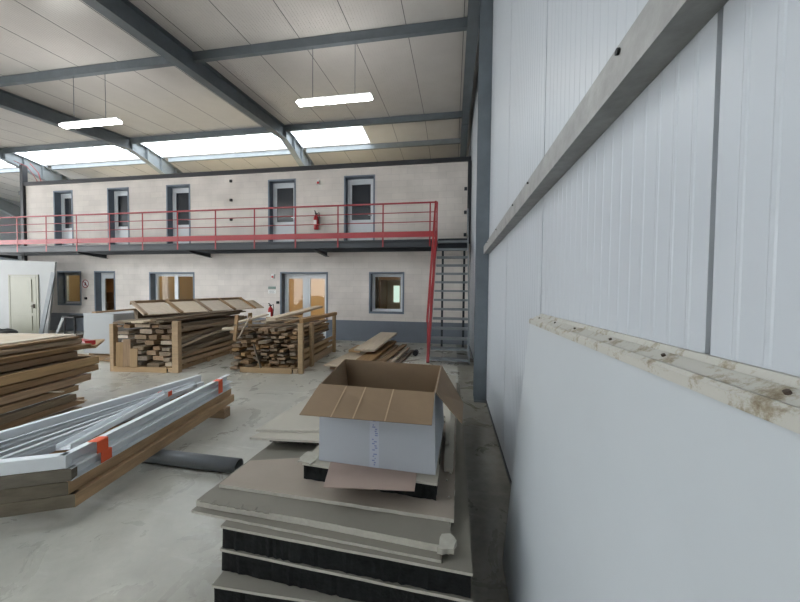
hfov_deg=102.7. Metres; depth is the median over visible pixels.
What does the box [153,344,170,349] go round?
wooden plank
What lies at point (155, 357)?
wooden plank
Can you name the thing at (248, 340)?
wooden plank
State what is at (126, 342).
wooden plank
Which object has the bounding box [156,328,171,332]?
wooden plank
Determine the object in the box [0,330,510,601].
floor
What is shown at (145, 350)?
wooden plank
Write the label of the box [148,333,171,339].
wooden plank
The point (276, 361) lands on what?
wooden plank
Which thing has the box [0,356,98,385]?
timber beam
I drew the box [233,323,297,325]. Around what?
wooden plank
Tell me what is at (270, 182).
trim
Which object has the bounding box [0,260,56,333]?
partition panel
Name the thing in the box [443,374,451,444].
sheet
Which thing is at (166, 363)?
wooden plank
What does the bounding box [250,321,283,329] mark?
wooden plank
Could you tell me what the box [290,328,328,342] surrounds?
wooden plank
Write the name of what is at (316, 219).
fire extinguisher
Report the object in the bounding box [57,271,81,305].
trim
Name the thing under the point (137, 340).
wooden plank
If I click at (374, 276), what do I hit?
window
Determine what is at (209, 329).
wooden plank
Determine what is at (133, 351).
wooden plank
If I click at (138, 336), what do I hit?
wooden plank
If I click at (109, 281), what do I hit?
storage shelf
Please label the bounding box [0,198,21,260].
wall
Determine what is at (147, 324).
wooden plank
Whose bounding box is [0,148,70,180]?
rafter
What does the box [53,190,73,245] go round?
trim
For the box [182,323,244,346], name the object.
wooden plank
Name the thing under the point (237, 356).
wooden plank
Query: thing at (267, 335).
wooden plank
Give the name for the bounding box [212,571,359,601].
board
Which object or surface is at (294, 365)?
wooden plank
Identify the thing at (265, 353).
wooden plank
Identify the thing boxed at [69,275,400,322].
wall
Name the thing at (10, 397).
timber beam
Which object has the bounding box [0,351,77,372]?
timber beam
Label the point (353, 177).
trim
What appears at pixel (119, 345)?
wooden plank
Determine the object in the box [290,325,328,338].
wooden plank
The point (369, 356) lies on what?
wooden board
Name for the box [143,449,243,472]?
pipe
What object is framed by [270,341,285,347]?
wooden plank
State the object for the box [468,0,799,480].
wall
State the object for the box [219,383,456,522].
sheet
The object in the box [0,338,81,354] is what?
timber beam
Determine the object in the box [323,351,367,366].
wooden board
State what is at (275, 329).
wooden plank
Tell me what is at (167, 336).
wooden plank
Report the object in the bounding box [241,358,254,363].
wooden plank
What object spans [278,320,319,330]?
wooden plank
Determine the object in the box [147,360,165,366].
wooden plank
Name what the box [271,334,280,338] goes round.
wooden plank
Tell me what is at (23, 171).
trim
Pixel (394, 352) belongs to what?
wooden board
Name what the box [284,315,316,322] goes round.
wooden plank
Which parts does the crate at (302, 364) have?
post, post, post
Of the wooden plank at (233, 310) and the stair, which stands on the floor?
the stair
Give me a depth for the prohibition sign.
12.32 m
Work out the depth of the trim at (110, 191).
12.11 m
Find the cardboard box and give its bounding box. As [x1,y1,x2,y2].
[299,359,462,474]
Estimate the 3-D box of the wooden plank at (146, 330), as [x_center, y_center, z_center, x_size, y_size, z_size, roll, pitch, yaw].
[-5.089,0.576,7.644,0.254,0.090,2.332,2,2,3]
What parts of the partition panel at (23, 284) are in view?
door panel, door panel, door, door panel, door frame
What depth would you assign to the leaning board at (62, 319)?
11.22 m
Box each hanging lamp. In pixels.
[59,77,121,128]
[296,47,372,106]
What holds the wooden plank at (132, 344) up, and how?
on the wooden plank
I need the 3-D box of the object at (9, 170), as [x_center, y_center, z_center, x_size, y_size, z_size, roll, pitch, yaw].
[-18.419,-5.949,14.691,5.690,0.170,0.090,1,2,9]
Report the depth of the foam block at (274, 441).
2.36 m
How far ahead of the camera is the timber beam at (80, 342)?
4.09 m
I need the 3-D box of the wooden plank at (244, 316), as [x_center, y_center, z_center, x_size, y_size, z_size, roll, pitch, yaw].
[-4.395,0.525,7.833,0.030,0.159,2.401,1,2,3]
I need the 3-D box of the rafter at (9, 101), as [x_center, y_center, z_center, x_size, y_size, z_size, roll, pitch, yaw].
[-10.996,-4.673,5.137,0.224,2.150,21.600,1,2,9]
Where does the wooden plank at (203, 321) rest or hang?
on the wooden plank at (182, 328)
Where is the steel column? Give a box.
[473,0,492,402]
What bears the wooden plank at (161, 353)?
on the wooden plank at (167, 359)
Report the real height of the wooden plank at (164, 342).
0.076 m
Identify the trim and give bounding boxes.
[19,164,27,260]
[23,156,470,185]
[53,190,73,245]
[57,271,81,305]
[94,271,115,310]
[107,187,129,244]
[149,272,194,305]
[166,184,190,243]
[268,178,295,241]
[280,272,327,337]
[344,174,374,240]
[369,272,403,313]
[379,277,400,308]
[467,161,471,243]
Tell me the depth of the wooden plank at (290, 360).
6.38 m
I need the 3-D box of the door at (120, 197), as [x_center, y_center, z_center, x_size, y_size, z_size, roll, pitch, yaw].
[-10.525,-3.075,12.229,0.840,2.220,0.088,1,2,9]
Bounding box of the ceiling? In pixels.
[0,0,478,201]
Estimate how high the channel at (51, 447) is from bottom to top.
0.050 m
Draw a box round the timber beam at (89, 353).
[89,353,109,355]
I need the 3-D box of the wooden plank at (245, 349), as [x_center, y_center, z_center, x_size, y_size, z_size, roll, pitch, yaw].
[-3.301,1.058,7.428,0.163,0.055,1.719,1,2,5]
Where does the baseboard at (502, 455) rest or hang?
attached to the wall at (678, 225)
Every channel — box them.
[0,381,195,445]
[0,382,194,450]
[0,383,196,456]
[0,386,193,458]
[14,398,169,457]
[56,390,172,450]
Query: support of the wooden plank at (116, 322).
on the wooden plank at (125, 325)
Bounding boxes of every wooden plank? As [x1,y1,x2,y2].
[92,306,170,312]
[113,321,128,323]
[116,342,122,366]
[118,311,220,322]
[118,327,151,333]
[118,332,142,337]
[121,338,136,342]
[123,324,134,327]
[123,339,130,366]
[130,348,137,366]
[131,310,231,322]
[131,343,144,347]
[133,343,160,349]
[134,308,208,318]
[135,323,165,326]
[135,333,160,338]
[136,339,148,342]
[138,348,152,353]
[138,353,153,359]
[138,359,157,364]
[140,328,158,333]
[145,339,166,344]
[147,349,161,354]
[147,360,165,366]
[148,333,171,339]
[149,313,239,323]
[150,310,242,320]
[151,315,229,327]
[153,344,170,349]
[153,345,210,360]
[156,311,245,321]
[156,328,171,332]
[159,315,242,328]
[159,337,237,355]
[161,325,232,339]
[161,326,243,344]
[162,333,232,350]
[163,340,235,361]
[165,343,234,365]
[167,318,244,332]
[182,315,243,338]
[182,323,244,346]
[182,324,233,339]
[182,330,230,344]
[182,333,239,356]
[182,336,232,352]
[183,321,233,329]
[185,316,246,331]
[222,327,242,329]
[230,329,249,332]
[230,358,246,364]
[230,364,244,368]
[232,342,242,346]
[232,346,249,350]
[233,315,238,340]
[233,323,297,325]
[233,348,247,354]
[234,355,246,358]
[235,336,247,341]
[237,316,250,338]
[238,314,268,322]
[241,337,256,342]
[241,350,253,355]
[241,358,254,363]
[242,330,257,334]
[242,342,255,346]
[244,322,277,329]
[245,360,261,365]
[246,333,262,337]
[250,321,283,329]
[251,337,270,341]
[251,350,263,354]
[252,316,297,322]
[253,344,261,367]
[253,354,263,359]
[257,360,268,365]
[258,321,298,330]
[258,338,278,343]
[260,341,275,347]
[261,317,302,322]
[261,334,276,337]
[261,350,279,355]
[266,306,322,320]
[269,359,280,363]
[270,322,298,331]
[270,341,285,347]
[270,346,285,350]
[270,351,280,356]
[271,328,293,334]
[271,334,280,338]
[274,337,289,342]
[277,350,291,356]
[277,354,290,359]
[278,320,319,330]
[279,347,288,351]
[279,362,292,367]
[281,323,321,335]
[281,342,293,346]
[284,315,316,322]
[287,333,323,347]
[287,359,297,362]
[289,336,324,350]
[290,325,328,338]
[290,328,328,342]
[290,340,321,355]
[290,341,328,358]
[290,347,327,367]
[292,323,328,333]
[293,319,327,330]
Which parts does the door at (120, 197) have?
glass pane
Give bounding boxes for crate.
[109,313,251,372]
[240,315,335,373]
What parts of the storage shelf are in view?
panel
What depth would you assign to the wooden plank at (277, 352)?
6.38 m
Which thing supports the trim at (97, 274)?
attached to the wall at (247, 276)
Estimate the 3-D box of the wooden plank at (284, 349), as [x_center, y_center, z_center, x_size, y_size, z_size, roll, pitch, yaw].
[-2.256,0.962,7.228,0.087,0.053,1.887,1,1,5]
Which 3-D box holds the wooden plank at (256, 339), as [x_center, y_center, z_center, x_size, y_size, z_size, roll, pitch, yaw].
[-2.830,0.767,7.452,0.121,0.047,2.170,1,2,5]
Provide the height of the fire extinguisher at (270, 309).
0.607 m
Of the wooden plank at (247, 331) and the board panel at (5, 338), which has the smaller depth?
the board panel at (5, 338)
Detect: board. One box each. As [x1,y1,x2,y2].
[39,272,55,333]
[56,318,63,333]
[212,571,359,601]
[220,547,472,601]
[221,384,472,597]
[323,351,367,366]
[354,332,396,351]
[356,340,396,360]
[375,345,397,360]
[380,344,406,361]
[390,347,409,361]
[397,350,413,362]
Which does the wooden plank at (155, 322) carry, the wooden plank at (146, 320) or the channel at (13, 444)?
the wooden plank at (146, 320)
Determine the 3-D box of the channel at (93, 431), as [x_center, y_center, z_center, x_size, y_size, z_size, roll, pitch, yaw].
[-2.548,1.051,2.986,0.110,0.053,1.294,0,2,-7]
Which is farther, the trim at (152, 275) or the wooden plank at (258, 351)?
the trim at (152, 275)
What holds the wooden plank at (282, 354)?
on the wooden plank at (288, 355)
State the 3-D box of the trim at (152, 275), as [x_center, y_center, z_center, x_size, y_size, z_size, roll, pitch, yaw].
[-8.335,-0.417,11.852,1.900,1.290,0.302,1,2,9]
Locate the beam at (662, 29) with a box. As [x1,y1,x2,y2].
[484,0,728,253]
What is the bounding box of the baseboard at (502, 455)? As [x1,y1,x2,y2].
[470,349,511,485]
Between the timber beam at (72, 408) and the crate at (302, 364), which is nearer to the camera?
the timber beam at (72, 408)
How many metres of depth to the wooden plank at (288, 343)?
6.55 m
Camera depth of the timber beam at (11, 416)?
3.70 m
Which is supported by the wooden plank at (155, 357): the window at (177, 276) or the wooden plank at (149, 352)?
the wooden plank at (149, 352)
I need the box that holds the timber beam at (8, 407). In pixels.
[0,385,78,413]
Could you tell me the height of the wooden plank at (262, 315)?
0.150 m
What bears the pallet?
on the wooden board at (351, 355)
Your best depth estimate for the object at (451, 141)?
11.70 m
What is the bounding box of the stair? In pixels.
[426,201,469,364]
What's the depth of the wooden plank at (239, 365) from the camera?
6.54 m
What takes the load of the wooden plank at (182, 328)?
on the wooden plank at (167, 336)
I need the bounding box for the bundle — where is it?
[81,339,95,343]
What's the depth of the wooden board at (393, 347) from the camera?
8.10 m
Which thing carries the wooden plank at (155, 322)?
on the wooden plank at (203, 321)
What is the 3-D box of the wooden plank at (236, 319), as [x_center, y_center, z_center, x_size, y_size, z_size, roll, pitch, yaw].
[-3.343,0.544,6.518,0.096,0.522,0.082,1,2,27]
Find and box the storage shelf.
[106,278,113,309]
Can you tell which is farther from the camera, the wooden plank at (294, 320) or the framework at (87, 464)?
the wooden plank at (294, 320)
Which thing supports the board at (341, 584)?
on the board at (229, 586)
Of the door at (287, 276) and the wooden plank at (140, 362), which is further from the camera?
the door at (287, 276)
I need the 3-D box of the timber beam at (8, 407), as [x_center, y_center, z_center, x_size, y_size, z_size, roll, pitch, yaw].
[-4.272,1.172,3.143,0.104,0.074,2.137,1,2,0]
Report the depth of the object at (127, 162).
13.76 m
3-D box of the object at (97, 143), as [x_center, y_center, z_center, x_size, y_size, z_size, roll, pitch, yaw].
[-12.831,-5.881,12.166,5.740,0.180,0.090,1,2,9]
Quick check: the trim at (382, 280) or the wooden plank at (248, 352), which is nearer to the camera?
the wooden plank at (248, 352)
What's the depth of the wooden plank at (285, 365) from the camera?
6.45 m
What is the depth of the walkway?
10.47 m
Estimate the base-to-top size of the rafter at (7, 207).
2.150 m
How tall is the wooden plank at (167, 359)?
0.080 m
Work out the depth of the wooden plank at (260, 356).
6.44 m
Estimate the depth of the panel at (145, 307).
7.61 m
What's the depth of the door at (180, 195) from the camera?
11.82 m
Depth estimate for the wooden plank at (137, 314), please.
6.98 m
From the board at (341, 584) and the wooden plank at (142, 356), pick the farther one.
the wooden plank at (142, 356)
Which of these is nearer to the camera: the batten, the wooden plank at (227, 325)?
the batten
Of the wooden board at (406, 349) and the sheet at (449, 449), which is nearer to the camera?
the sheet at (449, 449)
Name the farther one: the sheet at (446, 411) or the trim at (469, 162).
the trim at (469, 162)
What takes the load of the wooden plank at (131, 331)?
on the wooden plank at (133, 334)
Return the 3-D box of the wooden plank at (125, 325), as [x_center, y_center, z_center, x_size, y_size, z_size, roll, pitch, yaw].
[-5.481,0.468,7.756,0.144,0.092,2.555,1,2,3]
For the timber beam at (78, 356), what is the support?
on the timber beam at (21, 385)
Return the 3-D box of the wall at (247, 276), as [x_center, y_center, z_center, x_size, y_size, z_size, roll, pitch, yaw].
[-6.314,-1.593,11.496,17.250,5.680,0.300,1,2,9]
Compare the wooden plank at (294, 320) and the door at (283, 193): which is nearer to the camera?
the wooden plank at (294, 320)
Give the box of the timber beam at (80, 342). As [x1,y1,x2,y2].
[0,342,80,356]
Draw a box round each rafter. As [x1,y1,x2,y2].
[0,89,182,173]
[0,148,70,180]
[0,197,20,219]
[82,0,313,165]
[460,0,479,156]
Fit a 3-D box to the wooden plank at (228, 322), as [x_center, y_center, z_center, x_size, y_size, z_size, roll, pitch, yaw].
[-4.355,0.553,7.622,0.022,0.069,2.218,1,0,3]
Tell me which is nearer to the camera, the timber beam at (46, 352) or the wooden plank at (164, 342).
the timber beam at (46, 352)
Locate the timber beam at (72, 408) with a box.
[32,406,81,421]
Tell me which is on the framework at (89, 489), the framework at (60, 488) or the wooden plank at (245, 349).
the framework at (60, 488)
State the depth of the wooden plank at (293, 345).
6.89 m
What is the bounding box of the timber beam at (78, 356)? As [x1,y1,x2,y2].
[54,355,91,362]
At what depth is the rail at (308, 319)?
7.15 m
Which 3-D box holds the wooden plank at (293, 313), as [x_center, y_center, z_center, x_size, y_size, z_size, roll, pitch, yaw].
[-2.487,0.275,7.790,0.240,0.240,1.992,1,2,16]
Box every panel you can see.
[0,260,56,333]
[0,333,75,345]
[130,297,263,315]
[502,314,799,601]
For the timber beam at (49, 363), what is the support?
on the timber beam
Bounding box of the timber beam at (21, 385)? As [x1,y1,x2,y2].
[0,364,98,394]
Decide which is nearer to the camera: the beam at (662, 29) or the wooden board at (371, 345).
the beam at (662, 29)
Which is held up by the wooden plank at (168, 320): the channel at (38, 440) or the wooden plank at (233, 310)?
the wooden plank at (233, 310)
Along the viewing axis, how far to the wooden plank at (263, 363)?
6.58 m
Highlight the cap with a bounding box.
[413,349,418,355]
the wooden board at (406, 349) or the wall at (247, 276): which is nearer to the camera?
the wooden board at (406, 349)
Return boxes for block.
[83,311,140,353]
[209,406,229,418]
[274,441,318,444]
[297,432,442,500]
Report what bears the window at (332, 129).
attached to the ceiling
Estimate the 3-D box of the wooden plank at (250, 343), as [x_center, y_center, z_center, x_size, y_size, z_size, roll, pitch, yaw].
[-3.021,0.857,7.445,0.103,0.075,2.089,1,2,5]
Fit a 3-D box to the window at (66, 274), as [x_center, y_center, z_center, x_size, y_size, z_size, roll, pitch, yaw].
[-12.832,-0.505,12.692,1.010,1.210,0.070,1,2,9]
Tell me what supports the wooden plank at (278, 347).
on the wooden plank at (277, 352)
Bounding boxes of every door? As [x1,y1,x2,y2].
[61,194,71,244]
[101,273,113,310]
[114,191,127,244]
[172,188,188,243]
[273,183,293,241]
[285,274,305,316]
[306,274,325,337]
[348,179,372,240]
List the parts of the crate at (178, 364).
post, post, post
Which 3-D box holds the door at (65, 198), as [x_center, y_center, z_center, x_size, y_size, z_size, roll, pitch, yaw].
[-13.016,-3.111,12.640,0.790,2.220,0.088,1,2,9]
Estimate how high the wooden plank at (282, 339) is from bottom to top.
0.058 m
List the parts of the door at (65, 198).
glass pane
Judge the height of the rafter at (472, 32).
2.130 m
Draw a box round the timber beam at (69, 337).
[0,336,79,348]
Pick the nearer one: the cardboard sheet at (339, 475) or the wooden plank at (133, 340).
the cardboard sheet at (339, 475)
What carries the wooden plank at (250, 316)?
attached to the crate at (302, 364)
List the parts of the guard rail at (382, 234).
post, post, post, post, post, post, post, rail, rail, rail, post, post, post, post, post, post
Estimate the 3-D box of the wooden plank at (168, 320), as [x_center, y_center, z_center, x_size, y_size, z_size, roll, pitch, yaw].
[-4.572,0.345,7.687,0.152,0.035,2.999,1,2,3]
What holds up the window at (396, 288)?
in the wall at (166, 284)
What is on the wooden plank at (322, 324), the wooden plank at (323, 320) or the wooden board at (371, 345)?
the wooden plank at (323, 320)
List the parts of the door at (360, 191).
glass pane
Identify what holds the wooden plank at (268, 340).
on the wooden plank at (266, 345)
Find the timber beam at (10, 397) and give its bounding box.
[0,373,90,404]
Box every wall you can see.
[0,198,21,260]
[26,162,469,344]
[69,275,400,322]
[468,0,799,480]
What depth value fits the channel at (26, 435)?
2.84 m
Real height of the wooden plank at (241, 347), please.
0.056 m
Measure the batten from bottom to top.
0.012 m
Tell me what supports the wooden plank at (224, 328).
on the wooden plank at (232, 331)
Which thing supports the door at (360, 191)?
in the wall at (247, 276)
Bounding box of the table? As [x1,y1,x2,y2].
[62,315,83,333]
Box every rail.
[0,201,437,251]
[299,312,336,322]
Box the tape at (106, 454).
[96,447,111,462]
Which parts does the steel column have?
plate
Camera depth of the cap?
8.19 m
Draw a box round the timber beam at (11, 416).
[0,394,76,424]
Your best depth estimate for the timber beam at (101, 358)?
7.28 m
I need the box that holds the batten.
[46,391,63,392]
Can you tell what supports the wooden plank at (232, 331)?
on the wooden plank
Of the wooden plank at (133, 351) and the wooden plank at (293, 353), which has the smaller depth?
the wooden plank at (133, 351)
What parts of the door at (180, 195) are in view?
glass pane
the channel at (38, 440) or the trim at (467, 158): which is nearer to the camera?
the channel at (38, 440)
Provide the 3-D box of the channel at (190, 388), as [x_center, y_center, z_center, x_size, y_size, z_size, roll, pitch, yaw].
[-2.677,1.098,3.065,0.038,0.050,1.791,1,2,8]
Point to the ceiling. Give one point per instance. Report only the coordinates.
(420, 74)
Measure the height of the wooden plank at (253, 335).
0.067 m
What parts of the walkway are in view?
deck plate, support post, support post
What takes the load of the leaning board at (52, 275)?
on the floor
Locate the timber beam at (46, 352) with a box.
[0,343,91,363]
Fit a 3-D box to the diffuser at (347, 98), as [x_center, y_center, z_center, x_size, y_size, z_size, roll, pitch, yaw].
[-1.327,-4.032,6.434,1.570,0.052,0.170,1,2,9]
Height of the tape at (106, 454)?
0.082 m
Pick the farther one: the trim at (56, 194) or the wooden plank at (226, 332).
the trim at (56, 194)
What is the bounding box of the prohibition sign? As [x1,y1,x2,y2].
[82,280,88,287]
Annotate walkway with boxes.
[0,238,466,346]
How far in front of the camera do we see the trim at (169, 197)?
11.68 m
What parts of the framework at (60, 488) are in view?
rail, rail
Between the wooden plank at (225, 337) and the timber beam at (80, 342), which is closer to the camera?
the timber beam at (80, 342)
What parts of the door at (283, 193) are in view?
glass pane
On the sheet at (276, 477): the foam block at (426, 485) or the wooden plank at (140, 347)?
the foam block at (426, 485)
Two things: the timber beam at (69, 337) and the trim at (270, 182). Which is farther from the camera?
the trim at (270, 182)
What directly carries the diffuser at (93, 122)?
attached to the hanging lamp at (115, 120)
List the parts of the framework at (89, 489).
rail, rail, rail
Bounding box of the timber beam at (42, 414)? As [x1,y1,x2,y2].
[0,397,84,430]
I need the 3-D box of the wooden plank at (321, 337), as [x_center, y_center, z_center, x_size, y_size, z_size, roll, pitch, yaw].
[-2.079,0.957,7.338,0.134,0.066,1.884,1,2,5]
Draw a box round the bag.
[0,328,17,332]
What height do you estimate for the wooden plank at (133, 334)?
0.059 m
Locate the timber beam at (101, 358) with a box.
[78,354,109,361]
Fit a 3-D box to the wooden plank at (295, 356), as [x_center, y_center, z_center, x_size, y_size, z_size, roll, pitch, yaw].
[-2.050,1.117,7.469,0.137,0.068,2.148,1,2,5]
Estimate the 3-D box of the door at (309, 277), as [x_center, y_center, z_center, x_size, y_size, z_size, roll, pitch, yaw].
[-2.843,0.185,11.048,0.805,2.220,0.088,1,2,9]
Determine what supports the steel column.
on the floor
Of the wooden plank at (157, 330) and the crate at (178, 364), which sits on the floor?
the crate at (178, 364)
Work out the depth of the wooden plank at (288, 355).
6.36 m
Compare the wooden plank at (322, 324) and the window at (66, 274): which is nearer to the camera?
the wooden plank at (322, 324)
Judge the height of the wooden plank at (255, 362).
0.045 m
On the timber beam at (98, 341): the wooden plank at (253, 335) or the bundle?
the bundle
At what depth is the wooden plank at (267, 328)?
6.48 m
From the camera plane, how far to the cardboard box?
1.88 m
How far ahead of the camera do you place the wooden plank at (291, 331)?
6.44 m
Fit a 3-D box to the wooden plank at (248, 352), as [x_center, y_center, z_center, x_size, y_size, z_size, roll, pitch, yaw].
[-3.042,1.034,7.247,0.105,0.069,1.820,1,2,5]
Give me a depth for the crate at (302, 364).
6.68 m
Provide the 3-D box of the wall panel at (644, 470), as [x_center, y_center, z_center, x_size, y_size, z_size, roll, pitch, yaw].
[0.471,0.881,0.348,0.196,1.527,3.192,1,2,9]
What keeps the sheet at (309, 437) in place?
on the foam block at (274, 441)
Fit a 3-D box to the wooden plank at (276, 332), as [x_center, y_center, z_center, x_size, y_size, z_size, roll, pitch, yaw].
[-2.435,0.616,7.344,0.176,0.077,1.849,1,2,5]
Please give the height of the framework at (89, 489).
0.092 m
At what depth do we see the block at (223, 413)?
4.10 m
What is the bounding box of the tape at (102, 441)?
[88,436,107,453]
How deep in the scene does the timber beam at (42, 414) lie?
3.79 m
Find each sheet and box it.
[191,506,441,562]
[196,383,457,554]
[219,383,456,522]
[250,432,318,442]
[256,396,319,432]
[323,462,416,490]
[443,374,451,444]
[444,375,455,471]
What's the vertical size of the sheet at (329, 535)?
0.014 m
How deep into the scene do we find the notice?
11.05 m
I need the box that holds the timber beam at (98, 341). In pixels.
[87,339,104,348]
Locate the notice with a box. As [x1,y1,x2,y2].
[268,286,275,292]
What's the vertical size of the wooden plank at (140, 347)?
0.073 m
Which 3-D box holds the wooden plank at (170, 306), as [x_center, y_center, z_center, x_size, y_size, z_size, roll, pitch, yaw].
[-5.559,0.156,7.111,0.117,0.029,2.201,1,3,11]
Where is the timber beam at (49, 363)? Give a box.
[0,362,60,375]
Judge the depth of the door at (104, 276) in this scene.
12.45 m
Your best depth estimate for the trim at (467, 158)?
10.95 m
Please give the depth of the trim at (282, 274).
10.98 m
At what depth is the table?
11.10 m
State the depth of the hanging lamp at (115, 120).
7.36 m
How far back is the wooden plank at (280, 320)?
7.42 m
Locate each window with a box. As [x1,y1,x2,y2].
[0,129,341,164]
[65,273,79,303]
[156,274,192,303]
[372,274,402,311]
[394,286,399,301]
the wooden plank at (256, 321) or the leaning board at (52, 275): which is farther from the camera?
the leaning board at (52, 275)
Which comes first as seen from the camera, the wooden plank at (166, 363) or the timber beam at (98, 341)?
the timber beam at (98, 341)
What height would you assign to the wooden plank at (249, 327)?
0.056 m
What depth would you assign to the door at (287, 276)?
11.15 m
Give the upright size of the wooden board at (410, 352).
0.049 m
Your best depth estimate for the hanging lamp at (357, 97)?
6.41 m
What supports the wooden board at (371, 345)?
on the wooden board at (369, 356)
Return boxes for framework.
[0,381,232,489]
[0,389,230,503]
[0,394,233,517]
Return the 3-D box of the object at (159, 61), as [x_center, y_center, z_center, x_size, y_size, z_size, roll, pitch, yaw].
[-7.535,-5.307,7.431,5.850,0.180,0.090,1,2,9]
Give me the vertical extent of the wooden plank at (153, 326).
0.069 m
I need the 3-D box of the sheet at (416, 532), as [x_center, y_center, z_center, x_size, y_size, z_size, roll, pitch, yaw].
[-0.194,1.079,2.855,1.451,0.038,2.694,1,2,9]
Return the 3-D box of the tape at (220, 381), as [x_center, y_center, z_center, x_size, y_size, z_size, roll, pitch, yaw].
[-2.313,1.085,4.062,0.074,0.165,0.090,1,2,0]
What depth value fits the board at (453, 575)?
1.51 m
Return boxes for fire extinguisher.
[268,303,273,316]
[314,210,319,229]
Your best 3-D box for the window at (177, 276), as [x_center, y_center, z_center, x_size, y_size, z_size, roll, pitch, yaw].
[-8.319,-0.420,11.947,1.780,1.170,0.070,1,2,9]
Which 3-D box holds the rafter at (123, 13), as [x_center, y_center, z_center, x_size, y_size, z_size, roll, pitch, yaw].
[-5.018,-4.587,4.150,0.224,2.150,21.600,1,2,9]
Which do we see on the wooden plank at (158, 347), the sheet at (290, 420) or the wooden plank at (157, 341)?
the wooden plank at (157, 341)
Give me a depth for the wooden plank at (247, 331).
6.45 m
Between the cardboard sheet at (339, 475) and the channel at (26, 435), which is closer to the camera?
the cardboard sheet at (339, 475)
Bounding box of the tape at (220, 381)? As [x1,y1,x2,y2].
[214,379,222,393]
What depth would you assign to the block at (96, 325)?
7.61 m
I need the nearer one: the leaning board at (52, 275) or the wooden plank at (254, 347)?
the wooden plank at (254, 347)
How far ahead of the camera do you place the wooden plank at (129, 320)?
6.82 m
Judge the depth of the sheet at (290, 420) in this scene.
2.53 m
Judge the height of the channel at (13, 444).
0.050 m
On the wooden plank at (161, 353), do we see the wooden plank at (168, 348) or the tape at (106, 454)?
the wooden plank at (168, 348)
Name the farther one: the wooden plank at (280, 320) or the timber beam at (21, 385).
the wooden plank at (280, 320)
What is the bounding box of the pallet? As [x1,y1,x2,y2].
[348,345,360,352]
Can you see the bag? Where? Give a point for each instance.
(7, 330)
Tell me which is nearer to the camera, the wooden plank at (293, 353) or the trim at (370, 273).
the wooden plank at (293, 353)
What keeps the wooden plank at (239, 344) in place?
on the wooden plank at (241, 347)
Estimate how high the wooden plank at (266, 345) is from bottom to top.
0.050 m
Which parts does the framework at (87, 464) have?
rail, rail, rail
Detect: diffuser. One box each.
[59,119,121,128]
[296,94,372,106]
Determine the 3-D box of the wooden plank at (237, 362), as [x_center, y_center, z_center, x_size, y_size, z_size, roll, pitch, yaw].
[-3.303,1.247,7.265,0.168,0.055,1.546,1,2,4]
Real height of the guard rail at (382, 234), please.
1.260 m

